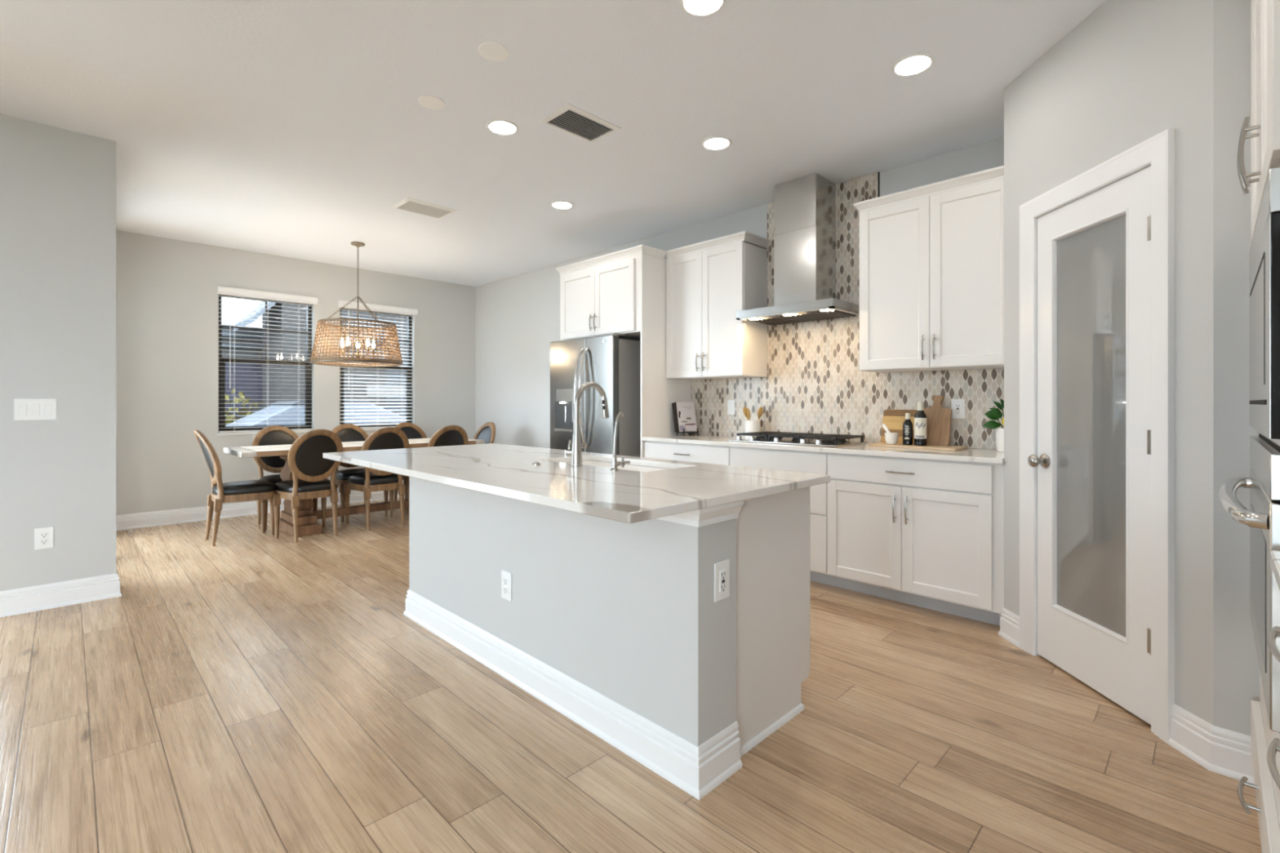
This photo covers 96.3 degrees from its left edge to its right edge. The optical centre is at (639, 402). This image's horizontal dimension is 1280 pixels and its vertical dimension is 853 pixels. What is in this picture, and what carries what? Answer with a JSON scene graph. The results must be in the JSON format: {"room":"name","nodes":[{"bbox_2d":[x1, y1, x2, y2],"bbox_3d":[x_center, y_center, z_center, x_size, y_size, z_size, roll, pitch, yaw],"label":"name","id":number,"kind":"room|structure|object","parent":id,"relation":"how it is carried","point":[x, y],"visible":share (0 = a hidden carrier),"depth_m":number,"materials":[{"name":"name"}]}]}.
{"room":"kitchen","nodes":[
{"label":"kitchen","id":0,"kind":"room"},
{"bbox_2d":[0,114,115,591],"bbox_3d":[-5.152,-0.212,1.771,0.150,2.824,5.218,0,0,45],"label":"wall","id":1,"kind":"structure","parent":0,"point":[58,185],"depth_m":3.38,"materials":[{"name":"grey paint"}]},
{"bbox_2d":[13,398,56,420],"bbox_3d":[-3.495,0.038,3.315,0.008,0.124,0.170,0,0,45],"label":"light switch","id":2,"kind":"object","parent":1,"relation":"attached to","point":[24,409],"visible":1,"depth_m":3.31,"materials":[{"name":"white plastic"}]},
{"bbox_2d":[34,526,53,550],"bbox_3d":[-3.471,0.788,3.339,0.009,0.124,0.079,0,0,45],"label":"wall outlet","id":3,"kind":"object","parent":1,"relation":"attached to","point":[43,536],"visible":1,"depth_m":3.34,"materials":[{"name":"white plastic"}]},
{"bbox_2d":[40,538,48,544],"bbox_3d":[-3.470,0.807,3.338,0.034,0.030,0.004,0,0,-45],"label":"receptacle","id":4,"kind":"object","parent":3,"relation":"attached to","point":[42,541],"depth_m":3.34,"materials":[{"name":"grey plastic"}]},
{"bbox_2d":[40,532,48,537],"bbox_3d":[-3.470,0.769,3.338,0.034,0.030,0.004,0,0,-45],"label":"receptacle","id":5,"kind":"object","parent":3,"relation":"attached to","point":[42,535],"depth_m":3.34,"materials":[{"name":"grey plastic"}]},
{"bbox_2d":[0,568,121,617],"bbox_3d":[-3.519,1.129,3.478,0.304,0.142,0.542,0,0,45],"label":"baseboard","id":6,"kind":"structure","parent":1,"relation":"attached to","point":[53,595],"depth_m":3.38,"materials":[{"name":"white wood"}]},
{"bbox_2d":[115,230,475,515],"bbox_3d":[-3.711,-0.212,6.726,0.160,2.824,4.127,0,0,45],"label":"wall","id":7,"kind":"structure","parent":0,"point":[167,297],"depth_m":5.85,"materials":[{"name":"grey paint"}]},
{"bbox_2d":[115,489,404,530],"bbox_3d":[-3.566,1.129,6.581,0.250,0.142,3.827,0,0,45],"label":"baseboard","id":8,"kind":"structure","parent":7,"relation":"attached to","point":[140,520],"depth_m":5.80,"materials":[{"name":"white wood"}]},
{"bbox_2d":[217,294,311,435],"bbox_3d":[-4.102,-0.411,6.309,0.147,1.497,0.914,0,0,45],"label":"window","id":9,"kind":"structure","parent":7,"relation":"in","point":[308,384],"depth_m":6.31,"materials":[{"name":"black"}]},
{"bbox_2d":[217,285,318,432],"bbox_3d":[-4.060,-0.448,6.282,0.098,1.521,0.937,0,0,45],"label":"window blind","id":10,"kind":"object","parent":9,"relation":"attached to","point":[222,291],"visible":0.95,"depth_m":6.23,"materials":[{"name":"white plastic"}]},
{"bbox_2d":[340,308,412,431],"bbox_3d":[-3.275,-0.411,7.136,0.147,1.497,0.914,0,0,45],"label":"window","id":11,"kind":"structure","parent":7,"relation":"in","point":[407,317],"depth_m":7.35,"materials":[{"name":"black"}]},
{"bbox_2d":[338,300,417,428],"bbox_3d":[-3.232,-0.448,7.110,0.098,1.521,0.937,0,0,45],"label":"window blind","id":12,"kind":"object","parent":11,"relation":"attached to","point":[353,305],"visible":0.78,"depth_m":7.13,"materials":[{"name":"white plastic"}]},
{"bbox_2d":[0,0,1106,286],"bbox_3d":[-2.687,-1.670,1.980,8.400,0.108,9.400,0,0,45],"label":"ceiling","id":13,"kind":"structure","parent":0,"point":[295,129],"depth_m":3.13,"materials":[{"name":"white paint"}]},
{"bbox_2d":[310,241,403,367],"bbox_3d":[-2.869,-1.007,5.834,0.846,1.234,0.846,0,0,42],"label":"pendant light","id":14,"kind":"object","parent":13,"relation":"hanging from","point":[366,362],"visible":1,"depth_m":5.64,"materials":[{"name":"brown wicker"}]},
{"bbox_2d":[391,197,457,218],"bbox_3d":[-1.798,-1.616,4.789,0.309,0.015,0.424,0,0,45],"label":"ceiling vent","id":15,"kind":"object","parent":13,"relation":"in","point":[408,204],"visible":1,"depth_m":4.75,"materials":[{"name":"white plastic"}]},
{"bbox_2d":[486,119,518,135],"bbox_3d":[-0.810,-1.620,3.376,0.186,0.008,0.186,0,0,45],"label":"recessed light","id":16,"kind":"object","parent":13,"relation":"in","point":[500,126],"visible":1,"depth_m":3.37,"materials":[{"name":"white plastic"}]},
{"bbox_2d":[551,200,573,208],"bbox_3d":[-0.638,-1.620,4.700,0.186,0.008,0.186,0,0,45],"label":"recessed light","id":17,"kind":"object","parent":13,"relation":"in","point":[557,204],"visible":1,"depth_m":4.70,"materials":[{"name":"white plastic"}]},
{"bbox_2d":[538,103,621,143],"bbox_3d":[-0.346,-1.616,3.345,0.274,0.015,0.394,0,0,45],"label":"ceiling vent","id":18,"kind":"object","parent":13,"relation":"in","point":[570,119],"visible":1,"depth_m":3.32,"materials":[{"name":"white plastic"}]},
{"bbox_2d":[680,0,725,16],"bbox_3d":[0.254,-1.620,2.313,0.186,0.008,0.186,0,0,45],"label":"recessed light","id":19,"kind":"object","parent":13,"relation":"in","point":[692,7],"visible":1,"depth_m":2.35,"materials":[{"name":"white plastic"}]},
{"bbox_2d":[702,136,731,150],"bbox_3d":[0.479,-1.620,3.583,0.186,0.008,0.186,0,0,45],"label":"recessed light","id":20,"kind":"object","parent":13,"relation":"in","point":[714,143],"visible":1,"depth_m":3.58,"materials":[{"name":"white plastic"}]},
{"bbox_2d":[891,53,934,75],"bbox_3d":[1.310,-1.620,2.752,0.186,0.008,0.186,0,0,45],"label":"recessed light","id":21,"kind":"object","parent":13,"relation":"in","point":[917,63],"visible":1,"depth_m":2.74,"materials":[{"name":"white plastic"}]},
{"bbox_2d":[0,497,1262,852],"bbox_3d":[-2.687,1.260,1.980,8.400,0.120,9.400,0,0,45],"label":"floor","id":22,"kind":"structure","parent":0,"point":[253,691],"depth_m":2.03,"materials":[{"name":"brown wood"}]},
{"bbox_2d":[193,430,280,546],"bbox_3d":[-3.562,0.715,5.051,0.482,0.971,0.586,0,0,45],"label":"dining chair","id":23,"kind":"object","parent":22,"relation":"on","point":[249,490],"visible":0.98,"depth_m":4.92,"materials":[{"name":"brown wood"}]},
{"bbox_2d":[251,425,317,533],"bbox_3d":[-3.512,0.715,5.634,0.482,0.971,0.586,0,0,-45],"label":"dining chair","id":24,"kind":"object","parent":22,"relation":"on","point":[273,434],"visible":0.41,"depth_m":5.69,"materials":[{"name":"brown wood"}]},
{"bbox_2d":[268,429,342,542],"bbox_3d":[-2.998,0.715,5.195,0.586,0.971,0.482,0,0,42],"label":"dining chair","id":25,"kind":"object","parent":22,"relation":"on","point":[306,462],"visible":0.92,"depth_m":5.06,"materials":[{"name":"brown wood"}]},
{"bbox_2d":[223,438,484,537],"bbox_3d":[-2.797,0.806,5.851,0.770,0.787,2.260,0,0,45],"label":"dining table","id":26,"kind":"object","parent":22,"relation":"on","point":[308,525],"visible":0.38,"depth_m":5.37,"materials":[{"name":"brown wood"}]},
{"bbox_2d":[332,423,388,522],"bbox_3d":[-3.031,0.715,6.114,0.482,0.971,0.586,0,0,-45],"label":"dining chair","id":27,"kind":"object","parent":22,"relation":"on","point":[345,432],"visible":0.33,"depth_m":6.16,"materials":[{"name":"brown wood"}]},
{"bbox_2d":[343,426,408,530],"bbox_3d":[-2.570,0.715,5.651,0.482,0.971,0.586,0,0,-43],"label":"dining chair","id":28,"kind":"object","parent":22,"relation":"on","point":[387,437],"visible":0.74,"depth_m":5.51,"materials":[{"name":"brown wood"}]},
{"bbox_2d":[394,422,426,513],"bbox_3d":[-2.572,0.715,6.574,0.482,0.971,0.586,0,0,-45],"label":"dining chair","id":29,"kind":"object","parent":22,"relation":"on","point":[412,431],"visible":0.19,"depth_m":6.73,"materials":[{"name":"brown wood"}]},
{"bbox_2d":[406,425,468,515],"bbox_3d":[-2.123,0.715,6.097,0.482,0.971,0.586,0,0,-45],"label":"dining chair","id":30,"kind":"object","parent":22,"relation":"on","point":[450,435],"visible":0.2,"depth_m":5.91,"materials":[{"name":"brown wood"}]},
{"bbox_2d":[473,422,495,444],"bbox_3d":[-1.982,0.715,6.659,0.482,0.971,0.586,0,0,45],"label":"dining chair","id":31,"kind":"object","parent":22,"relation":"on","point":[486,432],"visible":0.24,"depth_m":6.79,"materials":[{"name":"brown wood"}]},
{"bbox_2d":[550,333,640,457],"bbox_3d":[-0.341,0.300,5.406,0.903,1.800,0.808,0,0,45],"label":"refrigerator","id":32,"kind":"object","parent":22,"relation":"on","point":[612,362],"visible":0.55,"depth_m":5.07,"materials":[{"name":"grey metal"}]},
{"bbox_2d":[403,460,809,799],"bbox_3d":[-0.296,0.758,2.778,2.164,0.884,0.820,0,0,45],"label":"kitchen island","id":33,"kind":"object","parent":22,"relation":"on","point":[617,628],"visible":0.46,"depth_m":2.09,"materials":[{"name":"grey paint"}]},
{"bbox_2d":[501,569,511,601],"bbox_3d":[-0.590,0.805,2.528,0.079,0.124,0.009,0,0,45],"label":"wall outlet","id":34,"kind":"object","parent":33,"relation":"attached to","point":[506,577],"visible":1,"depth_m":2.52,"materials":[{"name":"white plastic"}]},
{"bbox_2d":[503,586,507,594],"bbox_3d":[-0.591,0.824,2.527,0.004,0.030,0.034,0,0,-45],"label":"receptacle","id":35,"kind":"object","parent":34,"relation":"attached to","point":[505,588],"depth_m":2.52,"materials":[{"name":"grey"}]},
{"bbox_2d":[503,577,507,585],"bbox_3d":[-0.591,0.786,2.527,0.004,0.030,0.034,0,0,-45],"label":"receptacle","id":36,"kind":"object","parent":34,"relation":"attached to","point":[505,579],"depth_m":2.52,"materials":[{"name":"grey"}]},
{"bbox_2d":[323,443,830,524],"bbox_3d":[-0.529,0.301,2.778,2.529,0.030,1.107,0,0,45],"label":"island countertop","id":37,"kind":"structure","parent":33,"relation":"on","point":[627,496],"depth_m":2.19,"materials":[{"name":"stone"}]},
{"bbox_2d":[532,462,540,465],"bbox_3d":[-0.477,0.280,2.638,0.040,0.012,0.040,0,0,45],"label":"switch","id":38,"kind":"object","parent":37,"relation":"on","point":[534,463],"visible":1,"depth_m":2.63,"materials":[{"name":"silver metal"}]},
{"bbox_2d":[566,382,608,466],"bbox_3d":[-0.239,0.094,2.654,0.086,0.383,0.217,0,0,45],"label":"kitchen faucet","id":39,"kind":"object","parent":37,"relation":"on","point":[575,451],"visible":1,"depth_m":2.58,"materials":[{"name":"silver metal"}]},
{"bbox_2d":[609,411,630,471],"bbox_3d":[-0.087,0.161,2.412,0.073,0.249,0.073,0,0,-24],"label":"tap","id":40,"kind":"object","parent":37,"relation":"on","point":[615,463],"visible":1,"depth_m":2.41,"materials":[{"name":"silver metal"}]},
{"bbox_2d":[714,559,729,602],"bbox_3d":[0.265,0.572,1.845,0.010,0.124,0.079,0,0,45],"label":"wall outlet","id":41,"kind":"object","parent":33,"relation":"attached to","point":[722,569],"visible":1,"depth_m":1.84,"materials":[{"name":"white plastic"}]},
{"bbox_2d":[719,568,725,592],"bbox_3d":[0.266,0.572,1.844,0.034,0.068,0.004,0,0,-45],"label":"receptacle","id":42,"kind":"object","parent":41,"relation":"attached to","point":[722,571],"depth_m":1.84,"materials":[{"name":"grey plastic"}]},
{"bbox_2d":[555,244,690,457],"bbox_3d":[-0.176,-0.057,5.400,1.184,2.514,0.698,0,0,45],"label":"tall cabinet","id":43,"kind":"object","parent":22,"relation":"on","point":[623,291],"visible":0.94,"depth_m":4.97,"materials":[{"name":"white wood"}]},
{"bbox_2d":[644,440,730,465],"bbox_3d":[0.547,0.758,4.706,0.878,0.884,0.657,0,0,45],"label":"base cabinet","id":44,"kind":"object","parent":22,"relation":"on","point":[707,454],"visible":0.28,"depth_m":4.46,"materials":[{"name":"white wood"}]},
{"bbox_2d":[642,434,1004,464],"bbox_3d":[1.168,0.301,4.098,2.612,0.030,0.641,0,0,45],"label":"countertop","id":45,"kind":"structure","parent":44,"relation":"on","point":[969,455],"depth_m":3.53,"materials":[{"name":"stone"}]},
{"bbox_2d":[674,428,698,435],"bbox_3d":[0.398,0.175,5.031,0.180,0.221,0.178,0,0,-33],"label":"book stand","id":46,"kind":"object","parent":45,"relation":"on","point":[690,433],"visible":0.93,"depth_m":4.96,"materials":[{"name":"black metal"}]},
{"bbox_2d":[671,401,697,432],"bbox_3d":[0.392,0.126,5.040,0.200,0.268,0.107,0,0,-33],"label":"cookbook","id":47,"kind":"object","parent":46,"relation":"on","point":[683,412],"visible":1,"depth_m":5.01,"materials":[{"name":"grey paper"}]},
{"bbox_2d":[744,419,760,438],"bbox_3d":[0.912,0.212,4.653,0.128,0.146,0.128,0,0,45],"label":"utensil crock","id":48,"kind":"object","parent":45,"relation":"on","point":[752,425],"visible":0.65,"depth_m":4.60,"materials":[{"name":"white ceramic"}]},
{"bbox_2d":[742,406,748,420],"bbox_3d":[0.884,0.146,4.706,0.071,0.232,0.060,0,0,17],"label":"wooden spoon","id":49,"kind":"object","parent":48,"relation":"in","point":[744,409],"visible":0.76,"depth_m":4.69,"materials":[{"name":"brown wood"}]},
{"bbox_2d":[746,408,750,420],"bbox_3d":[0.883,0.152,4.655,0.046,0.218,0.044,0,0,-24],"label":"wooden spoon","id":50,"kind":"object","parent":48,"relation":"in","point":[748,409],"visible":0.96,"depth_m":4.64,"materials":[{"name":"brown wood"}]},
{"bbox_2d":[757,406,763,420],"bbox_3d":[0.964,0.146,4.625,0.060,0.232,0.070,0,0,-16],"label":"wooden spoon","id":51,"kind":"object","parent":48,"relation":"in","point":[760,411],"visible":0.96,"depth_m":4.60,"materials":[{"name":"brown wood"}]},
{"bbox_2d":[728,431,867,447],"bbox_3d":[1.136,0.257,4.167,0.843,0.057,0.500,0,0,45],"label":"gas cooktop","id":52,"kind":"object","parent":45,"relation":"in","point":[775,437],"visible":1,"depth_m":4.04,"materials":[{"name":"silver metal"}]},
{"bbox_2d":[868,442,968,450],"bbox_3d":[1.782,0.279,3.691,0.550,0.013,0.290,0,0,45],"label":"wooden tray","id":53,"kind":"object","parent":45,"relation":"on","point":[879,444],"visible":0.92,"depth_m":3.62,"materials":[{"name":"brown wood"}]},
{"bbox_2d":[884,432,898,444],"bbox_3d":[1.658,0.235,3.780,0.086,0.074,0.086,0,0,45],"label":"mortar","id":54,"kind":"object","parent":53,"relation":"on","point":[891,438],"visible":0.99,"depth_m":3.75,"materials":[{"name":"white ceramic"}]},
{"bbox_2d":[882,423,891,433],"bbox_3d":[1.645,0.194,3.797,0.027,0.110,0.088,0,0,-31],"label":"pestle","id":55,"kind":"object","parent":54,"relation":"in","point":[884,425],"visible":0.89,"depth_m":3.80,"materials":[{"name":"white ceramic"}]},
{"bbox_2d":[880,409,917,444],"bbox_3d":[1.777,0.162,3.877,0.270,0.230,0.073,0,0,45],"label":"cutting board","id":56,"kind":"object","parent":53,"relation":"on","point":[894,420],"visible":0.51,"depth_m":3.90,"materials":[{"name":"brown wood"}]},
{"bbox_2d":[902,413,912,444],"bbox_3d":[1.738,0.169,3.723,0.060,0.206,0.061,0,0,45],"label":"bottle","id":57,"kind":"object","parent":53,"relation":"on","point":[907,424],"visible":1,"depth_m":3.70,"materials":[{"name":"black glass"}]},
{"bbox_2d":[914,401,926,445],"bbox_3d":[1.794,0.132,3.667,0.073,0.280,0.073,0,0,45],"label":"bottle","id":58,"kind":"object","parent":53,"relation":"on","point":[920,417],"visible":1,"depth_m":3.64,"materials":[{"name":"black glass"}]},
{"bbox_2d":[915,422,925,438],"bbox_3d":[1.780,0.171,3.641,0.058,0.103,0.014,0,0,28],"label":"label","id":59,"kind":"object","parent":58,"relation":"attached to","point":[920,427],"depth_m":3.64,"materials":[{"name":"grey paper"}]},
{"bbox_2d":[923,395,951,445],"bbox_3d":[1.913,0.113,3.707,0.176,0.328,0.098,0,0,45],"label":"cutting board","id":60,"kind":"object","parent":53,"relation":"on","point":[939,418],"visible":0.8,"depth_m":3.69,"materials":[{"name":"brown wood"}]},
{"bbox_2d":[995,427,1004,452],"bbox_3d":[2.155,0.216,3.360,0.124,0.138,0.124,0,0,45],"label":"vase","id":61,"kind":"object","parent":45,"relation":"on","point":[999,433],"visible":0.3,"depth_m":3.34,"materials":[{"name":"white ceramic"}]},
{"bbox_2d":[982,398,1004,429],"bbox_3d":[2.112,0.101,3.366,0.160,0.252,0.120,0,0,45],"label":"branch","id":62,"kind":"object","parent":61,"relation":"in","point":[993,414],"visible":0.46,"depth_m":3.36,"materials":[{"name":"green plant"}]},
{"bbox_2d":[729,446,835,586],"bbox_3d":[1.126,0.758,4.127,0.760,0.884,0.657,0,0,45],"label":"base cabinet","id":63,"kind":"object","parent":22,"relation":"on","point":[810,462],"visible":0.06,"depth_m":3.73,"materials":[{"name":"white wood"}]},
{"bbox_2d":[826,453,1004,625],"bbox_3d":[1.740,0.758,3.513,0.977,0.884,0.657,0,0,45],"label":"base cabinet","id":64,"kind":"object","parent":22,"relation":"on","point":[919,532],"depth_m":3.27,"materials":[{"name":"white wood"}]},
{"bbox_2d":[1236,0,1279,852],"bbox_3d":[1.798,-0.080,1.253,0.684,2.560,0.995,0,0,45],"label":"oven tower","id":65,"kind":"object","parent":22,"relation":"on","point":[1264,128],"visible":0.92,"depth_m":1.40,"materials":[{"name":"white"}]},
{"bbox_2d":[1218,433,1279,733],"bbox_3d":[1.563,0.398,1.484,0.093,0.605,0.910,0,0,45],"label":"wall oven","id":66,"kind":"object","parent":65,"relation":"in","point":[1263,517],"visible":1,"depth_m":1.24,"materials":[{"name":"silver metal"}]},
{"bbox_2d":[1248,167,1279,439],"bbox_3d":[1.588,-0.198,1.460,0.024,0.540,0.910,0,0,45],"label":"microwave oven","id":67,"kind":"object","parent":65,"relation":"in","point":[1264,251],"visible":1,"depth_m":1.22,"materials":[{"name":"black"}]},
{"bbox_2d":[1266,626,1279,789],"bbox_3d":[1.288,0.758,0.728,0.664,0.884,0.458,0,0,45],"label":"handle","id":68,"kind":"object","parent":22,"relation":"on","point":[1273,747],"visible":1,"depth_m":0.96,"materials":[{"name":"white metal"}]},
{"bbox_3d":[0.963,0.758,0.403,0.664,0.884,0.458,0,0,45],"label":"cabinet","id":69,"kind":"object","parent":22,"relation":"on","visible":0},
{"bbox_2d":[1270,550,1279,590],"bbox_3d":[1.130,0.301,0.560,0.650,0.030,0.920,0,0,45],"label":"countertop","id":70,"kind":"structure","parent":69,"relation":"on","point":[1274,555],"depth_m":1.04,"materials":[{"name":"stone"}]},
{"bbox_2d":[475,137,1004,448],"bbox_3d":[0.643,-0.212,5.183,8.180,2.824,0.150,0,0,45],"label":"wall","id":71,"kind":"structure","parent":0,"point":[517,317],"depth_m":7.01,"materials":[{"name":"grey paint"}]},
{"bbox_2d":[666,231,769,379],"bbox_3d":[0.629,-0.766,4.815,0.836,1.108,0.388,0,0,45],"label":"upper cabinet","id":72,"kind":"object","parent":71,"relation":"attached to","point":[708,282],"visible":1,"depth_m":4.65,"materials":[{"name":"white wood"}]},
{"bbox_2d":[736,173,859,325],"bbox_3d":[1.164,-1.121,4.195,0.766,1.004,0.491,0,0,45],"label":"range hood","id":73,"kind":"object","parent":71,"relation":"attached to","point":[805,235],"visible":0.99,"depth_m":4.14,"materials":[{"name":"silver metal"}]},
{"bbox_2d":[690,172,1004,449],"bbox_3d":[1.391,-0.669,4.322,2.613,1.908,0.010,0,0,45],"label":"tile backsplash","id":74,"kind":"structure","parent":71,"relation":"attached to","point":[815,383],"depth_m":4.24,"materials":[{"name":"multicoloured"}]},
{"bbox_2d":[727,400,734,414],"bbox_3d":[0.782,0.038,4.920,0.079,0.124,0.008,0,0,45],"label":"wall switch","id":75,"kind":"object","parent":74,"relation":"attached to","point":[731,403],"visible":1,"depth_m":4.92,"materials":[{"name":"white plastic"}]},
{"bbox_2d":[951,399,964,418],"bbox_3d":[2.034,0.038,3.667,0.079,0.124,0.010,0,0,45],"label":"wall outlet","id":76,"kind":"object","parent":74,"relation":"attached to","point":[957,406],"visible":0.97,"depth_m":3.66,"materials":[{"name":"white plastic"}]},
{"bbox_2d":[955,403,960,413],"bbox_3d":[2.033,0.038,3.666,0.004,0.068,0.034,0,0,-45],"label":"receptacle","id":77,"kind":"object","parent":76,"relation":"attached to","point":[957,406],"depth_m":3.66,"materials":[{"name":"grey plastic"}]},
{"bbox_2d":[853,165,1004,373],"bbox_3d":[1.852,-0.766,3.592,0.909,1.108,0.388,0,0,45],"label":"upper cabinet","id":78,"kind":"object","parent":71,"relation":"attached to","point":[931,255],"visible":0.98,"depth_m":3.45,"materials":[{"name":"white wood"}]},
{"bbox_2d":[1004,0,1213,724],"bbox_3d":[1.936,-0.212,2.422,0.110,2.824,1.082,0,0,0],"label":"wall","id":79,"kind":"structure","parent":0,"point":[1131,72],"depth_m":2.04,"materials":[{"name":"grey paint"}]},
{"bbox_2d":[998,606,1019,648],"bbox_3d":[1.877,1.129,2.922,0.064,0.142,0.235,0,0,14],"label":"baseboard","id":80,"kind":"structure","parent":79,"relation":"attached to","point":[1009,620],"depth_m":2.89,"materials":[{"name":"white"}]},
{"bbox_2d":[1027,165,1151,724],"bbox_3d":[1.868,0.157,2.408,0.109,2.063,0.623,0,0,0],"label":"door","id":81,"kind":"structure","parent":79,"relation":"in","point":[1092,461],"depth_m":2.36,"materials":[{"name":"white wood"}]},
{"bbox_2d":[1019,128,1174,743],"bbox_3d":[1.924,0.118,2.411,0.134,2.164,0.789,0,0,0],"label":"trim","id":82,"kind":"structure","parent":79,"relation":"attached to","point":[1157,152],"depth_m":2.08,"materials":[{"name":"white wood"}]},
{"bbox_2d":[1213,0,1259,735],"bbox_3d":[2.181,-0.212,1.665,0.730,2.824,0.120,0,0,45],"label":"wall","id":83,"kind":"structure","parent":0,"point":[1236,668],"depth_m":1.85,"materials":[{"name":"grey paint"}]},
{"bbox_2d":[1168,703,1254,784],"bbox_3d":[1.884,1.129,1.901,0.070,0.142,0.237,0,0,-19],"label":"baseboard","id":84,"kind":"structure","parent":83,"relation":"attached to","point":[1222,751],"depth_m":1.87,"materials":[{"name":"white wood"}]},
{"label":"outside","id":85,"kind":"structure","parent":0,"visible":0},
{"bbox_3d":[-5.303,1.500,5.303,65.000,0.100,60.000,0,0,45],"label":"ground","id":86,"kind":"structure","parent":85,"visible":0},
{"bbox_2d":[222,324,262,419],"bbox_3d":[-10.288,-0.235,12.410,2.700,3.370,15.600,0,0,45],"label":"neighbor house","id":87,"kind":"structure","parent":86,"relation":"on","point":[252,380],"depth_m":12.56,"materials":[{"name":"grey"}]},
{"bbox_2d":[225,388,263,425],"bbox_3d":[-7.123,0.644,10.120,1.051,1.798,1.368,0,0,45],"label":"shrub","id":88,"kind":"object","parent":86,"relation":"on","point":[246,412],"visible":0.06,"depth_m":10.09,"materials":[{"name":"green plant"}]},
{"bbox_2d":[225,400,405,426],"bbox_3d":[-5.494,0.700,9.277,1.670,1.500,4.350,0,0,45],"label":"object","id":89,"kind":"object","parent":86,"relation":"on","point":[277,407],"visible":0.02,"depth_m":8.88,"materials":[{"name":"grey paint"}]},
{"bbox_2d":[234,301,406,416],"bbox_3d":[-5.657,-0.725,13.789,1.700,4.350,6.500,0,0,45],"label":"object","id":90,"kind":"object","parent":86,"relation":"on","point":[271,391],"visible":0.23,"depth_m":11.83,"materials":[{"name":"grey"}]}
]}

